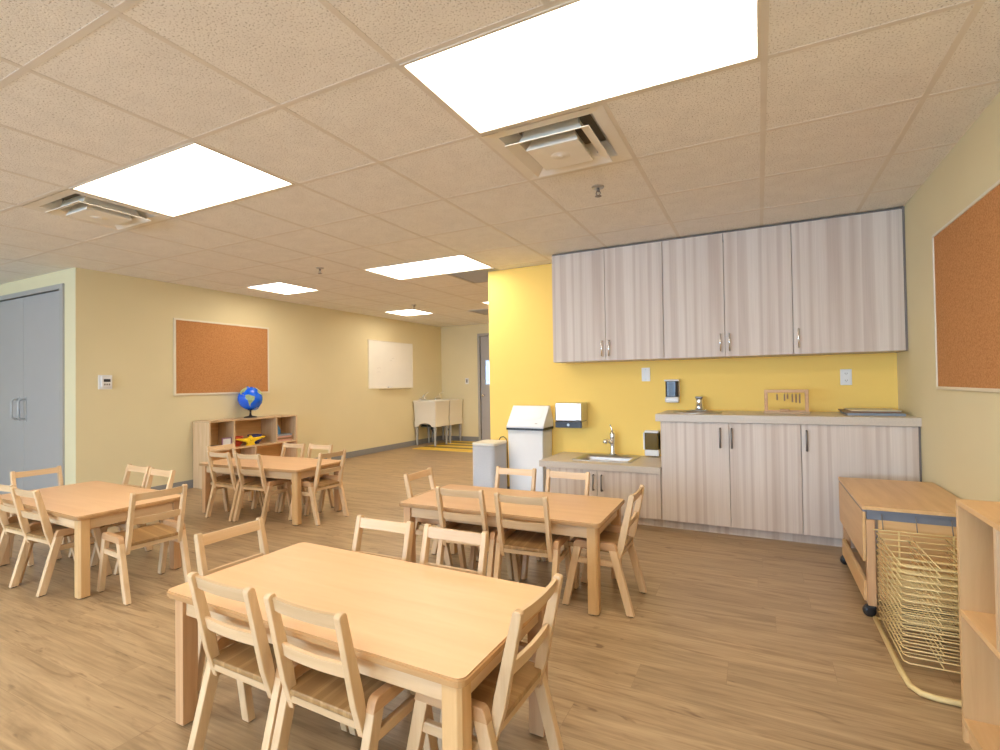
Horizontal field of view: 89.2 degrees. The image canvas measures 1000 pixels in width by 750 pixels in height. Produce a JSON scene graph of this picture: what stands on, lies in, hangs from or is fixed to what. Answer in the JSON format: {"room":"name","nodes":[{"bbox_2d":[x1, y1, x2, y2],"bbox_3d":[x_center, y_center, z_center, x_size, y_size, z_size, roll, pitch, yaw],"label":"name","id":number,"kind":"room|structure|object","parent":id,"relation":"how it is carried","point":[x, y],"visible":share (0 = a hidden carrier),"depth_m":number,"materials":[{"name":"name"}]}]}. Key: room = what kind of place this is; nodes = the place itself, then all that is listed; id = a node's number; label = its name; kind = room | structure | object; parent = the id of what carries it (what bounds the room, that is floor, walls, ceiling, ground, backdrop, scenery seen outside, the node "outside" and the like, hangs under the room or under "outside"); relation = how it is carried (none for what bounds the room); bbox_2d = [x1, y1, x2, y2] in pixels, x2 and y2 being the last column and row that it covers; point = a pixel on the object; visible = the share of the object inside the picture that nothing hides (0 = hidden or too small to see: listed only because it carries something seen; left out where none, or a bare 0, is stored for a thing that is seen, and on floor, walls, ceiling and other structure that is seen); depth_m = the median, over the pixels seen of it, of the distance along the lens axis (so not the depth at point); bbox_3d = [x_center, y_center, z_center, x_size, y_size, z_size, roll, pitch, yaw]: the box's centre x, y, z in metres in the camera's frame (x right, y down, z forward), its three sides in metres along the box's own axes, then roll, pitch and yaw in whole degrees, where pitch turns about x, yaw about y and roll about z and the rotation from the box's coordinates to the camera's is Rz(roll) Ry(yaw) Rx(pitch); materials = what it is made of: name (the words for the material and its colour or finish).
{"room":"children's room","nodes":[
{"label":"children's room","id":0,"kind":"room"},
{"bbox_2d":[0,269,69,484],"bbox_3d":[-5.213,0.145,5.548,2.265,2.380,0.120,-1,-1,27],"label":"wall","id":1,"kind":"structure","parent":0,"point":[58,277],"depth_m":5.02,"materials":[{"name":"paint"}]},
{"bbox_2d":[0,283,64,493],"bbox_3d":[-5.120,0.220,5.467,1.840,2.225,0.180,-1,-1,27],"label":"door","id":2,"kind":"structure","parent":1,"relation":"in","point":[32,328],"depth_m":5.35,"materials":[{"name":"grey paint"}]},
{"bbox_2d":[69,267,441,486],"bbox_3d":[-2.699,0.145,7.847,0.120,2.380,6.500,-1,-1,27],"label":"wall","id":3,"kind":"structure","parent":0,"point":[121,326],"depth_m":5.93,"materials":[{"name":"paint"}]},
{"bbox_2d":[98,375,111,388],"bbox_3d":[-3.998,0.073,5.139,0.038,0.145,0.124,-1,-1,27],"label":"thermostat","id":4,"kind":"object","parent":3,"relation":"attached to","point":[104,381],"visible":1,"depth_m":5.12,"materials":[{"name":"white plastic"}]},
{"bbox_2d":[173,318,269,395],"bbox_3d":[-3.416,-0.204,6.309,0.016,0.886,1.255,-1,-1,27],"label":"cork board","id":5,"kind":"object","parent":3,"relation":"attached to","point":[210,358],"visible":1,"depth_m":6.22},
{"bbox_2d":[151,436,441,489],"bbox_3d":[-2.652,1.285,7.745,0.010,0.095,6.380,-1,-1,27],"label":"baseboard","id":6,"kind":"structure","parent":3,"relation":"attached to","point":[189,483],"depth_m":8.58,"materials":[{"name":"grey rubber"}]},
{"bbox_2d":[368,339,412,389],"bbox_3d":[-1.928,-0.175,9.151,0.080,0.862,1.245,-1,-1,27],"label":"whiteboard","id":7,"kind":"object","parent":3,"relation":"attached to","point":[390,363],"visible":0.99,"depth_m":9.11,"materials":[{"name":"ceramic"}]},
{"bbox_2d":[441,324,488,438],"bbox_3d":[1.851,0.098,9.105,6.840,2.380,0.120,-1,-1,27],"label":"wall","id":8,"kind":"structure","parent":0,"point":[459,361],"depth_m":10.37,"materials":[{"name":"paint"}]},
{"bbox_2d":[444,435,478,440],"bbox_3d":[1.842,1.239,9.026,6.830,0.095,0.010,-1,-1,27],"label":"baseboard","id":9,"kind":"structure","parent":8,"relation":"attached to","point":[455,438],"depth_m":10.33,"materials":[{"name":"grey rubber"}]},
{"bbox_2d":[477,333,490,440],"bbox_3d":[0.020,0.244,10.005,0.995,2.170,0.180,-1,-1,27],"label":"door","id":10,"kind":"structure","parent":8,"relation":"in","point":[483,338],"depth_m":10.16,"materials":[{"name":"grey paint"}]},
{"bbox_2d":[0,440,972,749],"bbox_3d":[-2.517,1.306,3.122,9.465,0.100,14.730,-1,-1,27],"label":"floor","id":11,"kind":"structure","parent":0,"point":[733,642],"depth_m":2.19,"materials":[{"name":"brown wood"}]},
{"bbox_2d":[0,484,61,583],"bbox_3d":[-2.982,0.966,3.273,0.346,0.599,0.380,-1,-1,26],"label":"child chair","id":12,"kind":"object","parent":11,"relation":"on","point":[11,526],"visible":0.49,"depth_m":3.21,"materials":[{"name":"brown wood"}]},
{"bbox_2d":[10,465,67,565],"bbox_3d":[-3.208,0.974,3.596,0.380,0.599,0.346,-1,-1,27],"label":"child chair","id":13,"kind":"object","parent":11,"relation":"on","point":[13,475],"visible":0.23,"depth_m":3.63,"materials":[{"name":"brown wood"}]},
{"bbox_2d":[9,486,112,596],"bbox_3d":[-2.678,0.959,3.095,0.346,0.599,0.380,-1,-1,26],"label":"child chair","id":14,"kind":"object","parent":11,"relation":"on","point":[46,532],"visible":0.73,"depth_m":2.99,"materials":[{"name":"brown wood"}]},
{"bbox_2d":[0,481,181,598],"bbox_3d":[-2.715,1.030,3.339,1.226,0.466,0.600,-1,-1,29],"label":"table","id":15,"kind":"object","parent":11,"relation":"on","point":[81,507],"visible":0.77,"depth_m":3.12,"materials":[{"name":"brown wood"}]},
{"bbox_2d":[68,464,152,562],"bbox_3d":[-2.769,0.968,3.615,0.346,0.599,0.380,-1,-1,28],"label":"child chair","id":16,"kind":"object","parent":11,"relation":"on","point":[130,467],"visible":0.18,"depth_m":3.77,"materials":[{"name":"brown wood"}]},
{"bbox_2d":[90,467,175,574],"bbox_3d":[-2.471,0.961,3.427,0.346,0.599,0.380,-1,-1,29],"label":"child chair","id":17,"kind":"object","parent":11,"relation":"on","point":[152,471],"visible":0.31,"depth_m":3.50,"materials":[{"name":"brown wood"}]},
{"bbox_2d":[97,484,190,605],"bbox_3d":[-2.080,0.948,2.973,0.380,0.599,0.346,-1,-1,32],"label":"child chair","id":18,"kind":"object","parent":11,"relation":"on","point":[130,539],"visible":0.99,"depth_m":2.90,"materials":[{"name":"brown wood"}]},
{"bbox_2d":[194,517,268,722],"bbox_3d":[-0.956,0.915,2.005,0.380,0.599,0.346,-1,-1,30],"label":"child chair","id":19,"kind":"object","parent":11,"relation":"on","point":[200,540],"visible":0.27,"depth_m":1.97,"materials":[{"name":"brown wood"}]},
{"bbox_2d":[206,443,259,511],"bbox_3d":[-2.638,0.988,4.984,0.380,0.599,0.346,-1,-1,28],"label":"child chair","id":20,"kind":"object","parent":11,"relation":"on","point":[232,445],"visible":0.35,"depth_m":4.94,"materials":[{"name":"brown wood"}]},
{"bbox_2d":[205,451,262,521],"bbox_3d":[-2.418,0.980,4.644,0.346,0.599,0.380,-1,-1,26],"label":"child chair","id":21,"kind":"object","parent":11,"relation":"on","point":[231,480],"visible":0.79,"depth_m":4.54,"materials":[{"name":"brown wood"}]},
{"bbox_2d":[193,414,297,488],"bbox_3d":[-3.169,0.929,6.401,0.303,0.780,1.240,-1,-1,27],"label":"shelf","id":22,"kind":"object","parent":11,"relation":"on","point":[205,432],"visible":0.59,"depth_m":6.39,"materials":[{"name":"brown wood"}]},
{"bbox_2d":[237,386,262,417],"bbox_3d":[-3.169,0.341,6.434,0.292,0.395,0.292,0,-1,-38],"label":"globe","id":23,"kind":"object","parent":22,"relation":"on","point":[249,398],"visible":1,"depth_m":6.34,"materials":[{"name":"blue plastic"}]},
{"bbox_2d":[235,435,264,445],"bbox_3d":[-3.089,0.809,6.282,0.048,0.126,0.407,-1,-1,27],"label":"plane","id":24,"kind":"object","parent":22,"relation":"on","point":[250,440],"visible":1,"depth_m":6.27,"materials":[{"name":"yellow plastic"}]},
{"bbox_2d":[233,453,291,523],"bbox_3d":[-2.094,0.973,4.504,0.346,0.599,0.380,-1,-1,23],"label":"child chair","id":25,"kind":"object","parent":11,"relation":"on","point":[262,484],"visible":0.93,"depth_m":4.41,"materials":[{"name":"brown wood"}]},
{"bbox_2d":[187,571,348,749],"bbox_3d":[-0.742,0.907,1.652,0.346,0.599,0.380,-1,-1,28],"label":"child chair","id":26,"kind":"object","parent":11,"relation":"on","point":[250,659],"visible":0.73,"depth_m":1.55,"materials":[{"name":"brown wood"}]},
{"bbox_2d":[199,455,341,524],"bbox_3d":[-2.127,1.043,4.730,1.226,0.466,0.600,-1,-1,24],"label":"table","id":27,"kind":"object","parent":11,"relation":"on","point":[295,469],"visible":0.64,"depth_m":4.58,"materials":[{"name":"brown wood"}]},
{"bbox_2d":[251,442,305,511],"bbox_3d":[-2.145,0.980,4.942,0.346,0.599,0.380,-1,-1,26],"label":"child chair","id":28,"kind":"object","parent":11,"relation":"on","point":[288,445],"visible":0.23,"depth_m":5.00,"materials":[{"name":"brown wood"}]},
{"bbox_2d":[278,443,333,515],"bbox_3d":[-1.825,0.973,4.798,0.346,0.599,0.380,-1,-1,25],"label":"child chair","id":29,"kind":"object","parent":11,"relation":"on","point":[311,446],"visible":0.4,"depth_m":4.82,"materials":[{"name":"brown wood"}]},
{"bbox_2d":[288,449,348,525],"bbox_3d":[-1.599,0.965,4.475,0.380,0.599,0.346,-1,-1,29],"label":"child chair","id":30,"kind":"object","parent":11,"relation":"on","point":[318,483],"visible":0.88,"depth_m":4.42,"materials":[{"name":"brown wood"}]},
{"bbox_2d":[263,592,438,749],"bbox_3d":[-0.428,0.899,1.483,0.346,0.599,0.380,-1,-1,28],"label":"child chair","id":31,"kind":"object","parent":11,"relation":"on","point":[336,690],"visible":0.84,"depth_m":1.38,"materials":[{"name":"brown wood"}]},
{"bbox_2d":[167,542,547,749],"bbox_3d":[-0.487,0.971,1.739,1.226,0.466,0.600,-1,-1,28],"label":"table","id":32,"kind":"object","parent":11,"relation":"on","point":[438,633],"visible":0.71,"depth_m":1.62,"materials":[{"name":"brown wood"}]},
{"bbox_2d":[301,515,413,675],"bbox_3d":[-0.567,0.910,2.004,0.346,0.599,0.380,-1,-1,26],"label":"child chair","id":33,"kind":"object","parent":11,"relation":"on","point":[362,522],"visible":0.18,"depth_m":2.15,"materials":[{"name":"brown wood"}]},
{"bbox_2d":[413,400,449,445],"bbox_3d":[-1.315,0.913,9.775,0.530,0.855,0.505,-1,-1,27],"label":"tub","id":34,"kind":"object","parent":11,"relation":"on","point":[434,414],"visible":1,"depth_m":9.61,"materials":[{"name":"white plastic"}]},
{"bbox_2d":[413,400,449,421],"bbox_3d":[-1.318,0.689,9.778,0.530,0.405,0.505,-1,-1,27],"label":"basin","id":35,"kind":"object","parent":34,"relation":"in","point":[424,410],"depth_m":9.59,"materials":[{"name":"white plastic"}]},
{"bbox_2d":[404,467,478,566],"bbox_3d":[-0.378,0.927,3.276,0.380,0.599,0.346,-1,-1,26],"label":"child chair","id":36,"kind":"object","parent":11,"relation":"on","point":[428,472],"visible":0.36,"depth_m":3.22,"materials":[{"name":"brown wood"}]},
{"bbox_2d":[413,441,473,451],"bbox_3d":[-0.201,1.319,9.244,2.420,0.004,1.380,-1,-1,27],"label":"strips","id":37,"kind":"object","parent":11,"relation":"on","point":[459,446],"visible":0.34,"depth_m":9.34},
{"bbox_2d":[431,399,462,442],"bbox_3d":[-1.082,0.917,10.231,0.530,0.855,0.500,-1,-1,27],"label":"tub","id":38,"kind":"object","parent":11,"relation":"on","point":[455,405],"visible":0.62,"depth_m":10.13,"materials":[{"name":"white plastic"}]},
{"bbox_2d":[431,399,462,419],"bbox_3d":[-1.085,0.693,10.235,0.530,0.405,0.500,-1,-1,27],"label":"basin","id":39,"kind":"object","parent":38,"relation":"in","point":[455,405],"depth_m":10.11,"materials":[{"name":"white plastic"}]},
{"bbox_2d":[419,523,488,749],"bbox_3d":[-0.251,0.902,1.846,0.346,0.599,0.380,-1,-1,27],"label":"child chair","id":40,"kind":"object","parent":11,"relation":"on","point":[481,539],"visible":0.23,"depth_m":1.99,"materials":[{"name":"brown wood"}]},
{"bbox_2d":[435,486,513,579],"bbox_3d":[-0.149,0.918,2.927,0.346,0.599,0.380,-1,-1,23],"label":"child chair","id":41,"kind":"object","parent":11,"relation":"on","point":[493,532],"visible":0.6,"depth_m":2.82,"materials":[{"name":"brown wood"}]},
{"bbox_2d":[406,573,563,749],"bbox_3d":[-0.042,0.893,1.466,0.380,0.599,0.346,-1,-1,29],"label":"child chair","id":42,"kind":"object","parent":11,"relation":"on","point":[495,701],"visible":0.78,"depth_m":1.37,"materials":[{"name":"brown wood"}]},
{"bbox_2d":[472,436,508,488],"bbox_3d":[-0.092,0.932,4.981,0.295,0.637,0.405,-1,-1,27],"label":"waste bin","id":43,"kind":"object","parent":11,"relation":"on","point":[488,454],"visible":0.73,"depth_m":4.81,"materials":[{"name":"grey plastic"}]},
{"bbox_2d":[469,466,541,574],"bbox_3d":[0.038,0.921,3.257,0.346,0.599,0.380,-1,-1,25],"label":"child chair","id":44,"kind":"object","parent":11,"relation":"on","point":[525,472],"visible":0.17,"depth_m":3.35,"materials":[{"name":"brown wood"}]},
{"bbox_2d":[399,484,624,615],"bbox_3d":[0.073,0.983,3.024,1.226,0.466,0.600,-1,-1,26],"label":"table","id":45,"kind":"object","parent":11,"relation":"on","point":[583,516],"visible":0.8,"depth_m":2.83,"materials":[{"name":"brown wood"}]},
{"bbox_2d":[506,405,552,491],"bbox_3d":[0.301,0.775,5.008,0.394,0.940,0.271,-1,-1,27],"label":"waste bin","id":46,"kind":"object","parent":11,"relation":"on","point":[529,428],"visible":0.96,"depth_m":4.92,"materials":[{"name":"white plastic"}]},
{"bbox_2d":[493,492,573,589],"bbox_3d":[0.179,0.911,2.745,0.346,0.599,0.380,-1,-1,23],"label":"child chair","id":47,"kind":"object","parent":11,"relation":"on","point":[547,544],"visible":0.84,"depth_m":2.65,"materials":[{"name":"brown wood"}]},
{"bbox_2d":[521,469,589,588],"bbox_3d":[0.360,0.914,3.100,0.346,0.599,0.380,-1,-1,27],"label":"child chair","id":48,"kind":"object","parent":11,"relation":"on","point":[549,474],"visible":0.23,"depth_m":3.19,"materials":[{"name":"brown wood"}]},
{"bbox_2d":[562,484,646,617],"bbox_3d":[0.567,0.905,2.737,0.380,0.599,0.346,-1,-1,27],"label":"child chair","id":49,"kind":"object","parent":11,"relation":"on","point":[615,540],"visible":0.89,"depth_m":2.64,"materials":[{"name":"brown wood"}]},
{"bbox_2d":[546,467,663,526],"bbox_3d":[0.965,1.010,4.470,0.981,0.432,0.622,-1,-1,27],"label":"base cabinet","id":50,"kind":"object","parent":11,"relation":"on","point":[611,484],"visible":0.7,"depth_m":4.14,"materials":[{"name":"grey wood"}]},
{"bbox_2d":[539,452,660,473],"bbox_3d":[0.941,0.768,4.491,1.030,0.052,0.614,-1,-1,27],"label":"countertop","id":51,"kind":"structure","parent":50,"relation":"on","point":[644,464],"depth_m":4.28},
{"bbox_2d":[572,453,640,462],"bbox_3d":[0.954,0.810,4.525,0.524,0.148,0.430,-1,-1,27],"label":"sink","id":52,"kind":"object","parent":51,"relation":"in","point":[587,456],"visible":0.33,"depth_m":4.62,"materials":[{"name":"metal"}]},
{"bbox_2d":[603,425,615,454],"bbox_3d":[1.004,0.598,4.666,0.154,0.278,0.063,0,-1,-33],"label":"faucet","id":53,"kind":"object","parent":51,"relation":"on","point":[611,441],"visible":1,"depth_m":4.67,"materials":[{"name":"silver metal"}]},
{"bbox_2d":[643,430,660,455],"bbox_3d":[1.368,0.612,4.568,0.136,0.225,0.090,-1,-1,27],"label":"soap dispenser","id":54,"kind":"object","parent":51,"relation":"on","point":[651,438],"visible":1,"depth_m":4.53,"materials":[{"name":"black plastic"}]},
{"bbox_2d":[660,421,802,541],"bbox_3d":[1.826,0.782,4.032,0.959,0.849,0.622,-1,-1,27],"label":"base cabinet","id":55,"kind":"object","parent":11,"relation":"on","point":[742,479],"visible":0.98,"depth_m":3.77,"materials":[{"name":"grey wood"}]},
{"bbox_2d":[655,410,921,426],"bbox_3d":[2.105,0.323,3.899,1.659,0.056,0.616,-1,-1,27],"label":"countertop","id":56,"kind":"structure","parent":55,"relation":"on","point":[816,418],"depth_m":3.62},
{"bbox_2d":[673,410,721,413],"bbox_3d":[1.611,0.369,4.138,0.380,0.145,0.380,-1,-1,27],"label":"sink","id":57,"kind":"object","parent":56,"relation":"in","point":[678,411],"visible":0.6,"depth_m":4.20,"materials":[{"name":"metal"}]},
{"bbox_2d":[690,396,707,409],"bbox_3d":[1.689,0.245,4.303,0.150,0.124,0.157,-1,-1,27],"label":"faucet","id":58,"kind":"object","parent":56,"relation":"on","point":[699,399],"visible":0.75,"depth_m":4.32,"materials":[{"name":"silver metal"}]},
{"bbox_2d":[764,389,810,413],"bbox_3d":[2.189,0.202,3.877,0.310,0.182,0.090,-1,-1,27],"label":"wooden toy","id":59,"kind":"object","parent":56,"relation":"on","point":[806,391],"visible":1,"depth_m":3.85,"materials":[{"name":"brown wood"}]},
{"bbox_2d":[840,411,905,415],"bbox_3d":[2.681,0.275,3.664,0.330,0.016,0.380,-1,-1,27],"label":"board","id":60,"kind":"object","parent":56,"relation":"on","point":[858,414],"visible":0.62,"depth_m":3.50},
{"bbox_2d":[838,409,900,412],"bbox_3d":[2.680,0.262,3.696,0.320,0.010,0.355,-1,-1,27],"label":"wooden board","id":61,"kind":"object","parent":60,"relation":"on","point":[842,410],"visible":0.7,"depth_m":3.56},
{"bbox_2d":[844,408,901,411],"bbox_3d":[2.704,0.252,3.689,0.290,0.007,0.325,-1,-1,27],"label":"folder","id":62,"kind":"object","parent":61,"relation":"on","point":[849,409],"visible":1,"depth_m":3.64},
{"bbox_2d":[801,424,919,550],"bbox_3d":[2.546,0.765,3.664,0.655,0.849,0.622,-1,-1,27],"label":"base cabinet","id":63,"kind":"object","parent":11,"relation":"on","point":[828,452],"visible":0.68,"depth_m":3.47,"materials":[{"name":"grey wood"}]},
{"bbox_2d":[838,477,959,616],"bbox_3d":[2.177,0.910,2.747,0.479,0.540,0.832,-1,-1,27],"label":"cart","id":64,"kind":"object","parent":11,"relation":"on","point":[898,502],"visible":0.6,"depth_m":2.48,"materials":[{"name":"brown wood"}]},
{"bbox_2d":[842,539,954,610],"bbox_3d":[2.172,1.066,2.740,0.447,0.100,0.738,-1,-1,27],"label":"shelf","id":65,"kind":"object","parent":64,"relation":"on","point":[854,561],"depth_m":2.82,"materials":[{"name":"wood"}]},
{"bbox_2d":[873,514,961,706],"bbox_3d":[1.835,0.921,2.067,0.422,0.506,0.696,-1,-1,27],"label":"drying rack","id":66,"kind":"object","parent":11,"relation":"on","point":[953,585],"visible":0.73,"depth_m":2.11,"materials":[{"name":"beige metal"}]},
{"bbox_2d":[876,532,957,573],"bbox_3d":[1.863,0.752,2.130,0.382,0.006,0.495,-1,-1,27],"label":"wire shelf","id":67,"kind":"object","parent":66,"relation":"attached to","point":[877,533],"depth_m":2.22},
{"bbox_2d":[876,538,957,580],"bbox_3d":[1.864,0.779,2.129,0.382,0.006,0.495,-1,-1,27],"label":"wire shelf","id":68,"kind":"object","parent":66,"relation":"attached to","point":[940,577],"depth_m":2.15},
{"bbox_2d":[876,543,957,587],"bbox_3d":[1.864,0.806,2.129,0.382,0.006,0.495,-1,-1,27],"label":"wire shelf","id":69,"kind":"object","parent":66,"relation":"attached to","point":[940,584],"depth_m":2.14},
{"bbox_2d":[876,549,957,594],"bbox_3d":[1.864,0.833,2.128,0.382,0.006,0.495,-1,-1,27],"label":"wire shelf","id":70,"kind":"object","parent":66,"relation":"attached to","point":[899,554],"depth_m":2.12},
{"bbox_2d":[876,555,958,601],"bbox_3d":[1.865,0.859,2.128,0.382,0.006,0.495,-1,-1,27],"label":"wire shelf","id":71,"kind":"object","parent":66,"relation":"attached to","point":[954,561],"depth_m":2.13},
{"bbox_2d":[877,560,958,608],"bbox_3d":[1.865,0.886,2.127,0.382,0.006,0.495,-1,-1,27],"label":"wire shelf","id":72,"kind":"object","parent":66,"relation":"attached to","point":[954,567],"depth_m":2.13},
{"bbox_2d":[877,566,958,616],"bbox_3d":[1.866,0.913,2.127,0.382,0.006,0.495,-1,-1,27],"label":"wire shelf","id":73,"kind":"object","parent":66,"relation":"attached to","point":[935,603],"depth_m":2.13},
{"bbox_2d":[877,572,958,623],"bbox_3d":[1.866,0.940,2.127,0.382,0.006,0.495,-1,-1,27],"label":"wire shelf","id":74,"kind":"object","parent":66,"relation":"attached to","point":[897,604],"depth_m":2.13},
{"bbox_2d":[877,577,958,630],"bbox_3d":[1.866,0.967,2.126,0.382,0.006,0.495,-1,-1,27],"label":"wire shelf","id":75,"kind":"object","parent":66,"relation":"attached to","point":[927,606],"depth_m":2.12,"materials":[{"name":"metal"}]},
{"bbox_2d":[877,583,959,637],"bbox_3d":[1.867,0.993,2.126,0.382,0.006,0.495,-1,-1,27],"label":"wire shelf","id":76,"kind":"object","parent":66,"relation":"attached to","point":[942,633],"depth_m":2.08,"materials":[{"name":"metal"}]},
{"bbox_2d":[877,588,959,644],"bbox_3d":[1.867,1.020,2.125,0.382,0.006,0.495,-1,-1,27],"label":"wire shelf","id":77,"kind":"object","parent":66,"relation":"attached to","point":[937,631],"depth_m":2.08,"materials":[{"name":"metal"}]},
{"bbox_2d":[877,594,959,651],"bbox_3d":[1.868,1.047,2.125,0.382,0.006,0.495,-1,-1,27],"label":"wire shelf","id":78,"kind":"object","parent":66,"relation":"attached to","point":[893,621],"depth_m":2.09,"materials":[{"name":"metal"}]},
{"bbox_2d":[878,600,959,658],"bbox_3d":[1.868,1.074,2.124,0.382,0.006,0.495,-1,-1,27],"label":"wire shelf","id":79,"kind":"object","parent":66,"relation":"attached to","point":[899,638],"depth_m":2.12,"materials":[{"name":"metal"}]},
{"bbox_2d":[878,605,959,666],"bbox_3d":[1.868,1.101,2.124,0.382,0.006,0.495,-1,-1,27],"label":"wire shelf","id":80,"kind":"object","parent":66,"relation":"attached to","point":[943,662],"depth_m":2.10,"materials":[{"name":"metal"}]},
{"bbox_2d":[878,611,960,673],"bbox_3d":[1.869,1.127,2.124,0.382,0.006,0.495,-1,-1,27],"label":"wire shelf","id":81,"kind":"object","parent":66,"relation":"attached to","point":[899,651],"depth_m":2.07,"materials":[{"name":"metal"}]},
{"bbox_2d":[956,499,999,749],"bbox_3d":[1.363,0.779,1.015,0.353,0.772,1.220,-1,-1,27],"label":"bookshelf","id":82,"kind":"object","parent":11,"relation":"on","point":[977,521],"visible":1,"depth_m":1.60,"materials":[{"name":"brown wood"}]},
{"bbox_2d":[0,0,999,326],"bbox_3d":[-2.553,-1.113,3.161,9.345,0.020,14.610,-1,-1,27],"label":"ceiling","id":83,"kind":"structure","parent":0,"point":[285,51],"depth_m":2.44,"materials":[{"name":"tile"}]},
{"bbox_2d":[22,189,170,229],"bbox_3d":[-2.692,-1.127,3.407,0.600,0.151,0.600,-1,-1,27],"label":"ceiling vent","id":84,"kind":"object","parent":83,"relation":"in","point":[67,203],"visible":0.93,"depth_m":3.35,"materials":[{"name":"metal"}]},
{"bbox_2d":[69,142,294,216],"bbox_3d":[-1.877,-1.141,2.990,1.196,0.059,0.600,-1,-1,27],"label":"ceiling light","id":85,"kind":"object","parent":83,"relation":"attached to","point":[191,177],"visible":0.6,"depth_m":2.96,"materials":[{"name":"paint"}]},
{"bbox_2d":[246,282,319,294],"bbox_3d":[-2.642,-1.079,6.184,0.586,0.059,0.600,-1,-1,27],"label":"ceiling light","id":86,"kind":"object","parent":83,"relation":"attached to","point":[281,288],"visible":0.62,"depth_m":6.20,"materials":[{"name":"paint"}]},
{"bbox_2d":[385,309,433,315],"bbox_3d":[-1.507,-1.060,8.406,0.586,0.059,0.600,-1,-1,27],"label":"ceiling light","id":87,"kind":"object","parent":83,"relation":"attached to","point":[410,312],"visible":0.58,"depth_m":8.43,"materials":[{"name":"paint"}]},
{"bbox_2d":[363,255,492,279],"bbox_3d":[-0.742,-1.122,5.213,1.196,0.059,0.600,-1,-1,27],"label":"ceiling light","id":88,"kind":"object","parent":83,"relation":"attached to","point":[459,263],"visible":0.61,"depth_m":5.21,"materials":[{"name":"paint"}]},
{"bbox_2d":[447,268,497,283],"bbox_3d":[-0.186,-1.120,5.630,0.592,0.047,0.592,-1,-1,27],"label":"ceiling vent","id":89,"kind":"object","parent":83,"relation":"in","point":[476,276],"visible":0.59,"depth_m":5.59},
{"bbox_2d":[0,0,999,325],"bbox_3d":[-2.552,-1.103,3.161,9.225,0.001,14.490,-1,-1,27],"label":"grid","id":90,"kind":"object","parent":83,"relation":"attached to","point":[125,5],"visible":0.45,"depth_m":2.37,"materials":[{"name":"paint"}]},
{"bbox_2d":[481,104,632,179],"bbox_3d":[0.308,-1.184,2.575,0.600,0.151,0.600,-1,-1,27],"label":"ceiling vent","id":91,"kind":"object","parent":83,"relation":"in","point":[585,138],"visible":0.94,"depth_m":2.52,"materials":[{"name":"metal"}]},
{"bbox_2d":[400,0,760,134],"bbox_3d":[0.295,-1.191,1.881,1.196,0.059,0.600,-1,-1,27],"label":"ceiling light","id":92,"kind":"object","parent":83,"relation":"attached to","point":[573,54],"visible":0.84,"depth_m":1.86,"materials":[{"name":"paint"}]},
{"bbox_2d":[488,264,897,485],"bbox_3d":[1.463,0.043,4.643,3.470,2.357,0.120,-1,-1,27],"label":"wall","id":93,"kind":"structure","parent":0,"point":[523,371],"depth_m":4.73,"materials":[{"name":"yellow paint"}]},
{"bbox_2d":[555,402,587,427],"bbox_3d":[0.686,0.381,4.859,0.264,0.236,0.202,-1,-1,27],"label":"dispenser","id":94,"kind":"object","parent":93,"relation":"attached to","point":[567,414],"visible":1,"depth_m":4.77,"materials":[{"name":"plastic"}]},
{"bbox_2d":[552,241,667,362],"bbox_3d":[0.996,-0.620,4.611,0.989,0.990,0.368,-1,-1,27],"label":"upper cabinet","id":95,"kind":"object","parent":93,"relation":"attached to","point":[608,303],"visible":0.98,"depth_m":4.46,"materials":[{"name":"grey wood"}]},
{"bbox_2d":[642,368,649,380],"bbox_3d":[1.335,-0.005,4.636,0.076,0.124,0.008,-1,-1,27],"label":"wall plate","id":96,"kind":"object","parent":93,"relation":"attached to","point":[645,371],"visible":1,"depth_m":4.63,"materials":[{"name":"white plastic"}]},
{"bbox_2d":[664,379,679,402],"bbox_3d":[1.527,0.141,4.494,0.124,0.204,0.088,-1,-1,27],"label":"soap dispenser","id":97,"kind":"object","parent":93,"relation":"attached to","point":[672,386],"visible":1,"depth_m":4.46,"materials":[{"name":"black plastic"}]},
{"bbox_2d":[552,208,901,255],"bbox_3d":[1.719,-1.137,4.275,2.604,0.010,0.320,-1,-1,27],"label":"trim","id":98,"kind":"structure","parent":93,"relation":"attached to","point":[895,208],"depth_m":4.01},
{"bbox_2d":[662,224,793,359],"bbox_3d":[1.855,-0.640,4.171,0.940,0.990,0.368,-1,-1,27],"label":"upper cabinet","id":99,"kind":"object","parent":93,"relation":"attached to","point":[729,294],"visible":1,"depth_m":4.02,"materials":[{"name":"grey wood"}]},
{"bbox_2d":[840,369,851,384],"bbox_3d":[2.692,0.016,3.942,0.076,0.124,0.010,-1,-1,27],"label":"power outlet","id":100,"kind":"object","parent":93,"relation":"attached to","point":[845,374],"visible":1,"depth_m":3.94,"materials":[{"name":"white plastic"}]},
{"bbox_2d":[791,209,905,355],"bbox_3d":[2.574,-0.656,3.804,0.674,0.990,0.368,-1,-1,27],"label":"upper cabinet","id":101,"kind":"object","parent":93,"relation":"attached to","point":[848,271],"visible":0.96,"depth_m":3.66,"materials":[{"name":"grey wood"}]},
{"bbox_2d":[897,92,999,501],"bbox_3d":[1.625,-0.029,1.017,0.120,2.380,14.730,-1,-1,27],"label":"wall","id":102,"kind":"structure","parent":0,"point":[960,430],"depth_m":2.77,"materials":[{"name":"paint"}]},
{"bbox_2d":[896,206,907,352],"bbox_3d":[2.888,-0.669,3.665,0.012,1.002,0.336,-1,-1,27],"label":"trim","id":103,"kind":"structure","parent":102,"relation":"attached to","point":[903,214],"depth_m":3.52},
{"bbox_2d":[918,427,921,481],"bbox_3d":[2.853,0.759,3.532,0.012,0.849,0.582,-1,-1,27],"label":"trim","id":104,"kind":"structure","parent":102,"relation":"attached to","point":[919,428],"depth_m":3.28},
{"bbox_2d":[932,179,999,392],"bbox_3d":[2.171,-0.369,2.251,0.016,0.890,1.520,-1,-1,27],"label":"cork board","id":105,"kind":"object","parent":102,"relation":"attached to","point":[966,250],"visible":1,"depth_m":2.45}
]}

